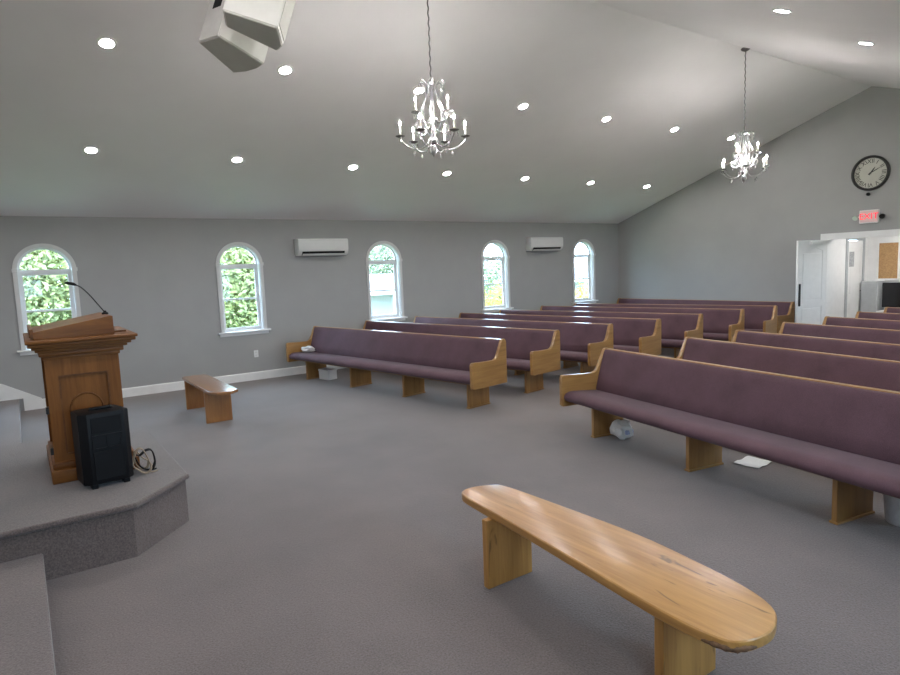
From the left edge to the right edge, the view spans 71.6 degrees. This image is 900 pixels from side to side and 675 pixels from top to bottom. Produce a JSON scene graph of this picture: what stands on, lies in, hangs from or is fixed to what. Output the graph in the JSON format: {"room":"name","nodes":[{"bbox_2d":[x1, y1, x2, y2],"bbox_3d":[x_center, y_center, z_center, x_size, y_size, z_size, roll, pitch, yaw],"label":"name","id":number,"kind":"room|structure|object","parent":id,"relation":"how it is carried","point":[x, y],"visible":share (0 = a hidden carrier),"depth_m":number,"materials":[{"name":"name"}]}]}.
{"room":"house of worship","nodes":[
{"label":"house of worship","id":0,"kind":"room"},
{"bbox_2d":[0,216,618,410],"bbox_3d":[-2.985,-0.689,11.008,17.660,2.738,0.160,-7,8,-34],"label":"wall","id":1,"kind":"structure","parent":0,"point":[156,278],"depth_m":10.68,"materials":[{"name":"grey paint"}]},
{"bbox_2d":[0,384,42,410],"bbox_3d":[-6.269,0.818,8.731,0.920,0.500,0.022,-7,8,-34],"label":"trim","id":2,"kind":"structure","parent":1,"relation":"attached to","point":[31,402],"depth_m":8.86,"materials":[{"name":"white paint"}]},
{"bbox_2d":[11,243,80,355],"bbox_3d":[-5.801,-0.563,9.007,0.880,1.567,0.225,-7,8,-34],"label":"window","id":3,"kind":"structure","parent":1,"relation":"in","point":[18,274],"depth_m":8.91,"materials":[{"name":"paint"}]},
{"bbox_2d":[42,365,345,407],"bbox_3d":[-0.854,0.373,12.474,12.710,0.140,0.020,-7,8,-34],"label":"baseboard","id":4,"kind":"structure","parent":1,"relation":"attached to","point":[172,386],"depth_m":10.49,"materials":[{"name":"white paint"}]},
{"bbox_2d":[215,242,270,336],"bbox_3d":[-3.544,-0.823,10.561,0.880,1.567,0.225,-7,8,-34],"label":"window","id":5,"kind":"structure","parent":1,"relation":"in","point":[261,328],"depth_m":10.62,"materials":[{"name":"paint"}]},
{"bbox_2d":[254,350,258,356],"bbox_3d":[-3.336,0.280,10.740,0.076,0.120,0.010,-7,8,-34],"label":"wall outlet","id":6,"kind":"object","parent":1,"relation":"attached to","point":[255,351],"visible":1,"depth_m":10.74,"materials":[{"name":"white paint"}]},
{"bbox_2d":[294,238,347,255],"bbox_3d":[-2.297,-1.618,11.190,0.950,0.299,0.199,-7,8,-34],"label":"air conditioner","id":7,"kind":"object","parent":1,"relation":"attached to","point":[336,246],"visible":1,"depth_m":11.09,"materials":[{"name":"plastic"}]},
{"bbox_2d":[301,251,344,255],"bbox_3d":[-2.261,-1.508,11.156,0.810,0.068,0.064,-7,8,-34],"label":"vent","id":8,"kind":"object","parent":7,"relation":"attached to","point":[303,253],"depth_m":11.11,"materials":[{"name":"black plastic"}]},
{"bbox_2d":[365,241,407,321],"bbox_3d":[-1.286,-1.084,12.115,0.880,1.567,0.225,-7,8,-34],"label":"window","id":9,"kind":"structure","parent":1,"relation":"in","point":[397,262],"depth_m":12.22,"materials":[{"name":"paint"}]},
{"bbox_2d":[481,240,513,312],"bbox_3d":[0.972,-1.344,13.669,0.880,1.567,0.225,-7,8,-34],"label":"window","id":10,"kind":"structure","parent":1,"relation":"in","point":[505,266],"depth_m":13.78,"materials":[{"name":"paint"}]},
{"bbox_2d":[525,237,562,250],"bbox_3d":[2.164,-2.133,14.260,0.990,0.299,0.199,-7,8,-34],"label":"air conditioner","id":11,"kind":"object","parent":1,"relation":"attached to","point":[532,243],"visible":1,"depth_m":14.13,"materials":[{"name":"plastic"}]},
{"bbox_2d":[532,247,560,250],"bbox_3d":[2.200,-2.022,14.226,0.850,0.068,0.064,-7,8,-34],"label":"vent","id":12,"kind":"object","parent":11,"relation":"attached to","point":[533,248],"depth_m":14.19,"materials":[{"name":"black plastic"}]},
{"bbox_2d":[571,239,598,304],"bbox_3d":[3.229,-1.604,15.223,0.880,1.567,0.225,-7,8,-34],"label":"window","id":13,"kind":"structure","parent":1,"relation":"in","point":[590,256],"depth_m":15.35,"materials":[{"name":"paint"}]},
{"bbox_2d":[0,0,899,223],"bbox_3d":[0.190,-2.662,6.064,17.980,2.134,11.606,-7,8,-34],"label":"ceiling","id":14,"kind":"structure","parent":0,"point":[166,118],"depth_m":8.09,"materials":[{"name":"white paint"}]},
{"bbox_2d":[83,146,99,153],"bbox_3d":[-4.345,-2.268,7.554,0.179,0.064,0.171,-6,7,-28],"label":"recessed light","id":15,"kind":"object","parent":14,"relation":"in","point":[89,149],"visible":1,"depth_m":7.54,"materials":[{"name":"white paint"}]},
{"bbox_2d":[96,37,116,49],"bbox_3d":[-3.256,-2.791,5.920,0.179,0.064,0.171,-6,7,-28],"label":"recessed light","id":16,"kind":"object","parent":14,"relation":"in","point":[108,43],"visible":1,"depth_m":5.91,"materials":[{"name":"white glass"}]},
{"bbox_2d":[199,0,267,71],"bbox_3d":[-1.567,-2.659,4.611,0.483,1.293,0.608,3,8,42],"label":"speaker","id":17,"kind":"object","parent":14,"relation":"hanging from","point":[235,50],"visible":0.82,"depth_m":4.49},
{"bbox_2d":[230,156,243,162],"bbox_3d":[-2.913,-2.433,8.540,0.179,0.064,0.171,-6,7,-28],"label":"recessed light","id":18,"kind":"object","parent":14,"relation":"in","point":[237,159],"visible":1,"depth_m":8.53,"materials":[{"name":"white paint"}]},
{"bbox_2d":[223,0,295,49],"bbox_3d":[-1.228,-2.548,4.178,0.641,1.096,0.338,-7,8,-34],"label":"speaker","id":19,"kind":"object","parent":14,"relation":"hanging from","point":[266,22],"visible":1,"depth_m":4.09},
{"bbox_2d":[279,0,295,41],"bbox_3d":[-1.057,-2.369,4.227,0.323,0.661,0.189,-7,8,-34],"label":"grille","id":20,"kind":"object","parent":19,"relation":"attached to","point":[286,7],"depth_m":4.19,"materials":[{"name":"grey metal"}]},
{"bbox_2d":[277,65,292,74],"bbox_3d":[-1.824,-2.956,6.905,0.179,0.064,0.171,-6,7,-28],"label":"recessed light","id":21,"kind":"object","parent":14,"relation":"in","point":[284,69],"visible":1,"depth_m":6.89,"materials":[{"name":"white glass"}]},
{"bbox_2d":[347,164,358,169],"bbox_3d":[-1.481,-2.598,9.525,0.179,0.064,0.171,-6,7,-28],"label":"recessed light","id":22,"kind":"object","parent":14,"relation":"in","point":[353,166],"visible":1,"depth_m":9.51,"materials":[{"name":"white paint"}]},
{"bbox_2d":[412,86,425,94],"bbox_3d":[-0.392,-3.121,7.891,0.179,0.064,0.171,-6,7,-28],"label":"recessed light","id":23,"kind":"object","parent":14,"relation":"in","point":[415,91],"visible":0.88,"depth_m":7.89,"materials":[{"name":"white paint"}]},
{"bbox_2d":[396,0,469,158],"bbox_3d":[-0.187,-2.616,5.804,0.652,1.834,0.700,-7,8,-34],"label":"chandelier","id":24,"kind":"object","parent":14,"relation":"hanging from","point":[433,140],"visible":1,"depth_m":5.82,"materials":[{"name":"silver metal"}]},
{"bbox_2d":[442,171,451,175],"bbox_3d":[-0.050,-2.763,10.511,0.179,0.064,0.171,-6,7,-28],"label":"recessed light","id":25,"kind":"object","parent":14,"relation":"in","point":[446,173],"visible":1,"depth_m":10.50,"materials":[{"name":"white paint"}]},
{"bbox_2d":[517,103,528,109],"bbox_3d":[1.040,-3.286,8.876,0.179,0.064,0.171,-6,7,-28],"label":"recessed light","id":26,"kind":"object","parent":14,"relation":"in","point":[522,106],"visible":1,"depth_m":8.87,"materials":[{"name":"white glass"}]},
{"bbox_2d":[520,176,529,180],"bbox_3d":[1.382,-2.928,11.496,0.179,0.064,0.171,-6,7,-28],"label":"recessed light","id":27,"kind":"object","parent":14,"relation":"in","point":[525,177],"visible":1,"depth_m":11.48,"materials":[{"name":"white paint"}]},
{"bbox_2d":[601,116,611,121],"bbox_3d":[2.471,-3.451,9.862,0.179,0.064,0.171,-6,7,-28],"label":"recessed light","id":28,"kind":"object","parent":14,"relation":"in","point":[607,118],"visible":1,"depth_m":9.85,"materials":[{"name":"white paint"}]},
{"bbox_2d":[669,127,679,131],"bbox_3d":[3.903,-3.616,10.847,0.179,0.064,0.171,-6,7,-28],"label":"recessed light","id":29,"kind":"object","parent":14,"relation":"in","point":[674,129],"visible":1,"depth_m":10.84,"materials":[{"name":"white glass"}]},
{"bbox_2d":[720,47,769,182],"bbox_3d":[4.151,-3.116,8.790,0.652,1.834,0.700,-7,8,-34],"label":"chandelier","id":30,"kind":"object","parent":14,"relation":"hanging from","point":[746,163],"visible":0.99,"depth_m":8.80,"materials":[{"name":"silver metal"}]},
{"bbox_2d":[772,9,792,12],"bbox_3d":[3.076,-3.022,5.776,0.179,0.064,0.171,-6,7,-28],"label":"recessed light","id":31,"kind":"object","parent":14,"relation":"in","point":[773,10],"visible":1,"depth_m":5.76,"materials":[{"name":"white paint"}]},
{"bbox_2d":[857,42,874,44],"bbox_3d":[4.507,-3.187,6.762,0.179,0.064,0.171,-6,7,-28],"label":"recessed light","id":32,"kind":"object","parent":14,"relation":"in","point":[861,43],"visible":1,"depth_m":6.75,"materials":[{"name":"white paint"}]},
{"bbox_2d":[20,348,899,674],"bbox_3d":[0.403,1.114,6.528,17.820,0.120,11.286,-7,8,-34],"label":"floor","id":33,"kind":"structure","parent":0,"point":[329,530],"depth_m":3.95,"materials":[{"name":"carpet"}]},
{"bbox_2d":[0,399,188,674],"bbox_3d":[-4.487,1.438,3.143,5.917,0.360,11.286,-7,8,-34],"label":"stage","id":34,"kind":"object","parent":33,"relation":"on","point":[48,531],"visible":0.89,"depth_m":3.96,"materials":[{"name":"carpet"}]},
{"bbox_2d":[23,312,139,484],"bbox_3d":[-2.879,0.411,4.903,0.697,1.168,1.030,-7,8,-34],"label":"lectern","id":35,"kind":"object","parent":34,"relation":"on","point":[79,356],"visible":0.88,"depth_m":4.54,"materials":[{"name":"brown wood"}]},
{"bbox_2d":[65,282,107,313],"bbox_3d":[-2.821,-0.306,4.847,0.274,0.268,0.048,-7,8,-34],"label":"gooseneck microphone","id":36,"kind":"object","parent":35,"relation":"on","point":[66,283],"visible":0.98,"depth_m":4.84,"materials":[{"name":"black plastic"}]},
{"bbox_2d":[114,328,125,331],"bbox_3d":[-2.596,-0.056,4.879,0.090,0.012,0.200,-7,8,-34],"label":"flat board","id":37,"kind":"object","parent":35,"relation":"on","point":[121,329],"visible":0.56,"depth_m":4.81,"materials":[{"name":"brown wood"}]},
{"bbox_2d":[70,404,133,489],"bbox_3d":[-2.460,0.759,4.420,0.320,0.551,0.275,-8,8,-40],"label":"loudspeaker","id":38,"kind":"object","parent":34,"relation":"on","point":[101,434],"visible":1,"depth_m":4.32,"materials":[{"name":"black plastic"}]},
{"bbox_2d":[90,414,121,433],"bbox_3d":[-2.375,0.597,4.310,0.190,0.110,0.006,-8,8,-40],"label":"grille","id":39,"kind":"object","parent":38,"relation":"attached to","point":[99,423],"depth_m":4.31,"materials":[{"name":"black fabric"}]},
{"bbox_2d":[93,447,125,480],"bbox_3d":[-2.363,0.880,4.340,0.190,0.200,0.008,-8,8,-40],"label":"grille","id":40,"kind":"object","parent":38,"relation":"attached to","point":[109,463],"depth_m":4.33,"materials":[{"name":"black fabric"}]},
{"bbox_2d":[133,450,152,469],"bbox_3d":[-2.308,0.920,4.714,0.146,0.156,0.049,-7,8,-34],"label":"cable","id":41,"kind":"object","parent":34,"relation":"on","point":[148,464],"visible":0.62,"depth_m":4.70,"materials":[{"name":"beige rubber"}]},
{"bbox_2d":[132,447,157,473],"bbox_3d":[-2.250,0.907,4.601,0.170,0.201,0.049,-7,8,-34],"label":"cable","id":42,"kind":"object","parent":34,"relation":"on","point":[138,448],"visible":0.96,"depth_m":4.58,"materials":[{"name":"beige rubber"}]},
{"bbox_2d":[135,448,156,470],"bbox_3d":[-2.276,0.918,4.660,0.148,0.171,0.048,-7,8,-34],"label":"cable","id":43,"kind":"object","parent":34,"relation":"on","point":[147,449],"visible":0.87,"depth_m":4.66,"materials":[{"name":"black plastic"}]},
{"bbox_2d":[182,374,237,423],"bbox_3d":[-3.103,0.800,8.062,0.330,0.437,1.630,-7,8,-34],"label":"wooden bench","id":44,"kind":"object","parent":33,"relation":"on","point":[203,390],"visible":1,"depth_m":7.79,"materials":[{"name":"brown wood"}]},
{"bbox_2d":[318,367,336,379],"bbox_3d":[-2.067,0.615,10.567,0.274,0.175,0.194,3,8,41],"label":"storage box","id":45,"kind":"object","parent":33,"relation":"on","point":[327,373],"visible":1,"depth_m":10.49,"materials":[{"name":"white plastic"}]},
{"bbox_2d":[286,326,506,408],"bbox_3d":[-1.029,0.365,9.301,0.647,0.868,4.350,-8,9,-44],"label":"pew","id":46,"kind":"object","parent":33,"relation":"on","point":[477,363],"visible":0.95,"depth_m":8.91,"materials":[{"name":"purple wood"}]},
{"bbox_2d":[301,346,314,351],"bbox_3d":[-2.413,0.196,10.619,0.226,0.106,0.279,-5,7,-20],"label":"folded cloth","id":47,"kind":"object","parent":46,"relation":"on","point":[307,348],"visible":1,"depth_m":10.53,"materials":[{"name":"white fabric"}]},
{"bbox_2d":[289,352,469,384],"bbox_3d":[-1.069,0.405,9.264,0.474,0.110,4.258,-8,9,-44],"label":"seat cushion","id":48,"kind":"object","parent":46,"relation":"on","point":[458,374],"depth_m":8.94,"materials":[{"name":"fabric"}]},
{"bbox_2d":[311,327,498,370],"bbox_3d":[-0.900,0.151,9.413,0.150,0.449,4.258,-8,9,-44],"label":"cushion","id":49,"kind":"object","parent":46,"relation":"on","point":[452,352],"depth_m":9.11,"materials":[{"name":"fabric"}]},
{"bbox_2d":[363,320,560,392],"bbox_3d":[-0.209,0.243,10.113,4.350,0.868,0.647,4,9,45],"label":"pew","id":50,"kind":"object","parent":33,"relation":"on","point":[535,352],"visible":0.41,"depth_m":9.04,"materials":[{"name":"fabric"}]},
{"bbox_2d":[365,321,553,359],"bbox_3d":[-0.082,0.029,10.226,4.258,0.449,0.150,4,9,45],"label":"cushion","id":51,"kind":"object","parent":50,"relation":"on","point":[520,342],"depth_m":9.46,"materials":[{"name":"fabric"}]},
{"bbox_2d":[507,358,529,370],"bbox_3d":[-0.249,0.283,10.076,4.258,0.110,0.474,4,9,45],"label":"seat cushion","id":52,"kind":"object","parent":50,"relation":"on","point":[518,364],"depth_m":8.66,"materials":[{"name":"fabric"}]},
{"bbox_2d":[413,316,612,374],"bbox_3d":[0.691,0.144,10.695,4.350,0.868,0.647,4,9,45],"label":"pew","id":53,"kind":"object","parent":33,"relation":"on","point":[583,343],"visible":0.26,"depth_m":9.66,"materials":[{"name":"fabric"}]},
{"bbox_2d":[415,317,607,351],"bbox_3d":[0.818,-0.071,10.808,4.258,0.449,0.150,4,9,45],"label":"cushion","id":54,"kind":"object","parent":53,"relation":"on","point":[574,336],"depth_m":9.85,"materials":[{"name":"fabric"}]},
{"bbox_2d":[560,350,587,361],"bbox_3d":[0.652,0.184,10.658,4.258,0.110,0.474,4,9,45],"label":"seat cushion","id":55,"kind":"object","parent":53,"relation":"on","point":[565,355],"depth_m":9.26,"materials":[{"name":"fabric"}]},
{"bbox_2d":[459,313,660,367],"bbox_3d":[1.584,0.054,11.192,4.350,0.868,0.647,4,9,45],"label":"pew","id":56,"kind":"object","parent":33,"relation":"on","point":[640,335],"visible":0.31,"depth_m":10.15,"materials":[{"name":"fabric"}]},
{"bbox_2d":[460,313,655,345],"bbox_3d":[1.711,-0.161,11.305,4.258,0.449,0.150,4,9,45],"label":"cushion","id":57,"kind":"object","parent":56,"relation":"on","point":[626,331],"depth_m":10.27,"materials":[{"name":"fabric"}]},
{"bbox_2d":[613,345,638,352],"bbox_3d":[1.544,0.094,11.155,4.258,0.110,0.474,4,9,45],"label":"seat cushion","id":58,"kind":"object","parent":56,"relation":"on","point":[633,348],"depth_m":9.72,"materials":[{"name":"fabric"}]},
{"bbox_2d":[499,309,702,357],"bbox_3d":[2.470,-0.044,11.767,4.350,0.868,0.647,4,9,44],"label":"pew","id":59,"kind":"object","parent":33,"relation":"on","point":[675,327],"visible":0.16,"depth_m":10.72,"materials":[{"name":"fabric"}]},
{"bbox_2d":[500,310,698,339],"bbox_3d":[2.596,-0.259,11.881,4.258,0.449,0.150,4,9,44],"label":"cushion","id":60,"kind":"object","parent":59,"relation":"on","point":[673,325],"depth_m":10.83,"materials":[{"name":"fabric"}]},
{"bbox_2d":[661,339,683,347],"bbox_3d":[2.431,-0.004,11.729,4.258,0.110,0.474,4,9,44],"label":"seat cushion","id":61,"kind":"object","parent":59,"relation":"on","point":[665,343],"depth_m":10.29,"materials":[{"name":"fabric"}]},
{"bbox_2d":[462,485,776,674],"bbox_3d":[0.663,1.204,3.074,0.494,0.440,1.897,-7,8,-34],"label":"wooden bench","id":62,"kind":"object","parent":33,"relation":"on","point":[697,610],"visible":1,"depth_m":2.72,"materials":[{"name":"brown wood"}]},
{"bbox_2d":[610,419,633,439],"bbox_3d":[1.741,0.925,6.307,0.180,0.197,0.261,-7,8,-34],"label":"plastic bag","id":63,"kind":"object","parent":33,"relation":"on","point":[622,429],"visible":1,"depth_m":6.25,"materials":[{"name":"white plastic"}]},
{"bbox_2d":[540,306,744,351],"bbox_3d":[3.462,-0.154,12.408,4.350,0.868,0.647,4,9,44],"label":"pew","id":64,"kind":"object","parent":33,"relation":"on","point":[718,324],"visible":0.25,"depth_m":11.38,"materials":[{"name":"fabric"}]},
{"bbox_2d":[542,306,739,333],"bbox_3d":[3.587,-0.369,12.523,4.258,0.449,0.150,4,9,44],"label":"cushion","id":65,"kind":"object","parent":64,"relation":"on","point":[714,320],"depth_m":11.51,"materials":[{"name":"fabric"}]},
{"bbox_2d":[703,333,728,340],"bbox_3d":[3.423,-0.114,12.370,4.258,0.110,0.474,4,9,44],"label":"seat cushion","id":66,"kind":"object","parent":64,"relation":"on","point":[713,336],"depth_m":10.90,"materials":[{"name":"fabric"}]},
{"bbox_2d":[574,303,776,332],"bbox_3d":[4.294,-0.238,12.877,4.350,0.868,0.647,4,9,44],"label":"pew","id":67,"kind":"object","parent":33,"relation":"on","point":[758,318],"visible":0.15,"depth_m":11.76,"materials":[{"name":"fabric"}]},
{"bbox_2d":[744,329,762,331],"bbox_3d":[4.255,-0.199,12.839,4.258,0.110,0.474,4,9,44],"label":"seat cushion","id":68,"kind":"object","parent":67,"relation":"on","point":[757,330],"depth_m":11.40,"materials":[{"name":"fabric"}]},
{"bbox_2d":[617,298,794,333],"bbox_3d":[5.321,-0.399,13.962,0.647,0.868,4.350,-7,8,-34],"label":"pew","id":69,"kind":"object","parent":33,"relation":"on","point":[785,310],"visible":0.17,"depth_m":13.29,"materials":[{"name":"fabric"}]},
{"bbox_2d":[618,299,790,315],"bbox_3d":[5.470,-0.611,14.049,0.150,0.449,4.258,-7,8,-34],"label":"cushion","id":70,"kind":"object","parent":69,"relation":"on","point":[783,308],"depth_m":13.67,"materials":[{"name":"fabric"}]},
{"bbox_2d":[559,348,899,524],"bbox_3d":[2.366,0.742,4.706,0.647,0.868,4.350,-5,7,-25],"label":"pew","id":71,"kind":"object","parent":33,"relation":"on","point":[846,434],"visible":0.94,"depth_m":4.79,"materials":[{"name":"fabric"}]},
{"bbox_2d":[564,390,899,498],"bbox_3d":[2.315,0.780,4.685,0.474,0.110,4.258,-5,7,-25],"label":"seat cushion","id":72,"kind":"object","parent":71,"relation":"on","point":[871,470],"depth_m":4.60,"materials":[{"name":"fabric"}]},
{"bbox_2d":[596,349,899,464],"bbox_3d":[2.531,0.532,4.765,0.150,0.449,4.258,-5,7,-25],"label":"cushion","id":73,"kind":"object","parent":71,"relation":"on","point":[852,419],"depth_m":4.85,"materials":[{"name":"fabric"}]},
{"bbox_2d":[734,456,771,467],"bbox_3d":[2.633,1.079,5.408,0.270,0.016,0.220,-7,8,-38],"label":"paper sheet","id":74,"kind":"object","parent":33,"relation":"on","point":[750,461],"visible":0.94,"depth_m":5.40,"materials":[{"name":"white paper"}]},
{"bbox_2d":[677,337,899,391],"bbox_3d":[3.429,0.629,5.346,0.647,0.868,4.350,-5,7,-23],"label":"pew","id":75,"kind":"object","parent":33,"relation":"on","point":[847,369],"visible":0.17,"depth_m":5.99,"materials":[{"name":"fabric"}]},
{"bbox_2d":[732,330,899,360],"bbox_3d":[4.298,0.537,5.869,0.647,0.868,4.350,-5,7,-24],"label":"pew","id":76,"kind":"object","parent":33,"relation":"on","point":[887,351],"visible":0.12,"depth_m":6.82,"materials":[{"name":"fabric"}]},
{"bbox_2d":[779,322,899,343],"bbox_3d":[5.268,0.420,6.588,0.647,0.868,4.350,-5,7,-24],"label":"pew","id":77,"kind":"object","parent":33,"relation":"on","point":[891,336],"visible":0.16,"depth_m":7.82,"materials":[{"name":"fabric"}]},
{"bbox_2d":[822,316,899,329],"bbox_3d":[6.195,0.321,7.151,0.647,0.868,4.350,-5,7,-24],"label":"pew","id":78,"kind":"object","parent":33,"relation":"on","point":[836,321],"visible":0.14,"depth_m":8.66,"materials":[{"name":"fabric"}]},
{"bbox_2d":[855,311,899,319],"bbox_3d":[7.045,0.225,7.720,0.647,0.868,4.350,-5,7,-24],"label":"pew","id":79,"kind":"object","parent":33,"relation":"on","point":[867,315],"visible":0.12,"depth_m":9.44,"materials":[{"name":"fabric"}]},
{"bbox_2d":[883,494,899,526],"bbox_3d":[2.988,1.104,4.106,0.255,0.232,0.261,-7,8,-34],"label":"bucket","id":80,"kind":"object","parent":33,"relation":"on","point":[891,504],"visible":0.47,"depth_m":4.07,"materials":[{"name":"white plastic"}]},
{"bbox_2d":[883,307,899,312],"bbox_3d":[7.893,0.128,8.303,0.647,0.868,4.350,-5,7,-24],"label":"pew","id":81,"kind":"object","parent":33,"relation":"on","point":[887,309],"visible":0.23,"depth_m":10.22,"materials":[{"name":"fabric"}]},
{"bbox_2d":[886,308,899,312],"bbox_3d":[8.060,-0.082,8.360,0.150,0.449,4.258,-5,7,-24],"label":"cushion","id":82,"kind":"object","parent":81,"relation":"on","point":[888,310],"depth_m":10.20,"materials":[{"name":"fabric"}]},
{"bbox_2d":[618,86,899,322],"bbox_3d":[7.552,-2.098,11.249,0.160,4.666,11.606,-7,8,-34],"label":"wall","id":83,"kind":"structure","parent":0,"point":[713,238],"depth_m":12.68,"materials":[{"name":"grey paint"}]},
{"bbox_2d":[795,239,831,324],"bbox_3d":[6.845,-0.812,11.745,0.762,2.039,0.108,-4,7,-17],"label":"door","id":84,"kind":"structure","parent":83,"relation":"in","point":[811,255],"depth_m":11.72,"materials":[{"name":"white paint"}]},
{"bbox_2d":[820,229,899,315],"bbox_3d":[7.604,-0.850,11.380,0.202,2.155,1.560,-7,8,-34],"label":"trim","id":85,"kind":"structure","parent":83,"relation":"attached to","point":[894,232],"depth_m":11.71,"materials":[{"name":"white paint"}]},
{"bbox_2d":[852,209,884,223],"bbox_3d":[7.471,-2.159,11.130,0.095,0.230,0.520,-7,8,-34],"label":"exit sign","id":86,"kind":"object","parent":83,"relation":"attached to","point":[865,216],"visible":1,"depth_m":11.12,"materials":[{"name":"white paint"}]},
{"bbox_2d":[851,155,890,190],"bbox_3d":[7.452,-2.916,11.066,0.055,0.610,0.610,-7,8,-34],"label":"wall clock","id":87,"kind":"object","parent":83,"relation":"attached to","point":[871,172],"visible":1,"depth_m":11.06,"materials":[{"name":"black"}]},
{"bbox_2d":[830,238,867,316],"bbox_3d":[7.946,-1.129,12.574,1.800,2.420,0.100,-7,8,-34],"label":"wall","id":88,"kind":"structure","parent":0,"point":[838,245],"depth_m":12.32,"materials":[{"name":"white paint"}]},
{"bbox_2d":[847,240,862,317],"bbox_3d":[8.252,-0.959,12.707,0.650,2.010,0.115,-7,8,-34],"label":"door","id":89,"kind":"structure","parent":88,"relation":"in","point":[854,273],"depth_m":12.71,"materials":[{"name":"white paint"}]},
{"bbox_2d":[849,252,853,266],"bbox_3d":[8.081,-1.575,12.552,0.200,0.300,0.006,-7,8,-34],"label":"posted notice","id":90,"kind":"object","parent":89,"relation":"attached to","point":[851,254],"visible":1,"depth_m":12.54,"materials":[{"name":"white paper"}]},
{"bbox_2d":[844,238,865,316],"bbox_3d":[8.212,-1.004,12.758,0.820,2.110,0.120,-7,8,-34],"label":"trim","id":91,"kind":"structure","parent":88,"relation":"attached to","point":[858,239],"depth_m":12.51,"materials":[{"name":"white paint"}]},
{"bbox_2d":[867,236,899,308],"bbox_3d":[9.524,-1.123,11.965,0.100,2.420,2.900,-7,8,-34],"label":"wall","id":92,"kind":"structure","parent":0,"point":[872,241],"depth_m":12.90,"materials":[{"name":"white paint"}]},
{"bbox_2d":[876,240,899,280],"bbox_3d":[8.905,-1.560,12.676,0.030,0.800,0.420,-7,8,-34],"label":"cork board","id":93,"kind":"object","parent":92,"relation":"attached to","point":[888,252],"visible":1,"depth_m":12.68,"materials":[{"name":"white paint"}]},
{"bbox_3d":[8.836,0.223,11.597,1.900,0.120,2.900,-7,8,-34],"label":"floor","id":94,"kind":"structure","parent":0,"visible":0},
{"bbox_2d":[860,280,884,311],"bbox_3d":[8.677,-0.567,12.838,0.370,1.190,0.300,-7,8,-34],"label":"base cabinet","id":95,"kind":"object","parent":94,"relation":"on","point":[871,291],"visible":0.57,"depth_m":12.68,"materials":[{"name":"grey"}]},
{"bbox_3d":[8.936,-0.227,12.350,0.400,0.600,0.760,-7,8,-34],"label":"tv stand","id":96,"kind":"object","parent":94,"relation":"on","visible":0},
{"bbox_2d":[882,282,899,306],"bbox_3d":[8.897,-0.801,12.275,0.180,0.560,0.680,-7,8,-34],"label":"television","id":97,"kind":"object","parent":96,"relation":"on","point":[890,292],"visible":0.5,"depth_m":12.40,"materials":[{"name":"black plastic"}]},
{"label":"outside","id":98,"kind":"structure","parent":0,"visible":0},
{"bbox_3d":[-9.593,-1.586,49.108,120.000,0.150,69.830,-7,8,-34],"label":"lawn","id":99,"kind":"structure","parent":98,"visible":0},
{"bbox_2d":[20,250,71,326],"bbox_3d":[-10.166,-0.678,15.367,4.408,5.526,4.203,-7,8,-34],"label":"tree","id":100,"kind":"object","parent":99,"relation":"on","point":[42,292],"visible":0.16,"depth_m":14.14,"materials":[{"name":"green plant"}]},
{"bbox_2d":[220,247,257,327],"bbox_3d":[-6.053,-1.049,18.166,4.175,5.326,3.976,-7,8,-34],"label":"tree","id":101,"kind":"object","parent":99,"relation":"on","point":[237,283],"visible":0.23,"depth_m":16.71,"materials":[{"name":"green plant"}]},
{"bbox_2d":[369,245,393,273],"bbox_3d":[-5.445,-5.197,49.554,6.947,6.612,6.676,-7,8,-34],"label":"tree","id":102,"kind":"object","parent":99,"relation":"on","point":[376,253],"visible":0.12,"depth_m":47.36,"materials":[{"name":"green plant"}]},
{"bbox_2d":[369,274,395,315],"bbox_3d":[-4.649,-2.380,39.310,9.800,3.200,8.000,-7,8,-34],"label":"house","id":103,"kind":"structure","parent":99,"relation":"on","point":[383,302],"depth_m":36.77,"materials":[{"name":"white"}]},
{"bbox_2d":[484,245,502,305],"bbox_3d":[2.449,-2.481,31.893,3.625,4.495,3.500,-7,8,-34],"label":"tree","id":104,"kind":"object","parent":99,"relation":"on","point":[496,267],"visible":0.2,"depth_m":31.02,"materials":[{"name":"green plant"}]},
{"bbox_2d":[485,279,502,305],"bbox_3d":[1.759,-0.596,22.326,2.524,3.006,2.399,-7,8,-34],"label":"bush","id":105,"kind":"object","parent":99,"relation":"on","point":[496,298],"visible":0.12,"depth_m":21.95,"materials":[{"name":"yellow plant"}]},
{"bbox_2d":[574,263,587,297],"bbox_3d":[10.271,-4.162,49.230,9.800,3.400,8.000,-3,6,-6],"label":"house","id":106,"kind":"structure","parent":99,"relation":"on","point":[580,268],"depth_m":46.49,"materials":[{"name":"white"}]},
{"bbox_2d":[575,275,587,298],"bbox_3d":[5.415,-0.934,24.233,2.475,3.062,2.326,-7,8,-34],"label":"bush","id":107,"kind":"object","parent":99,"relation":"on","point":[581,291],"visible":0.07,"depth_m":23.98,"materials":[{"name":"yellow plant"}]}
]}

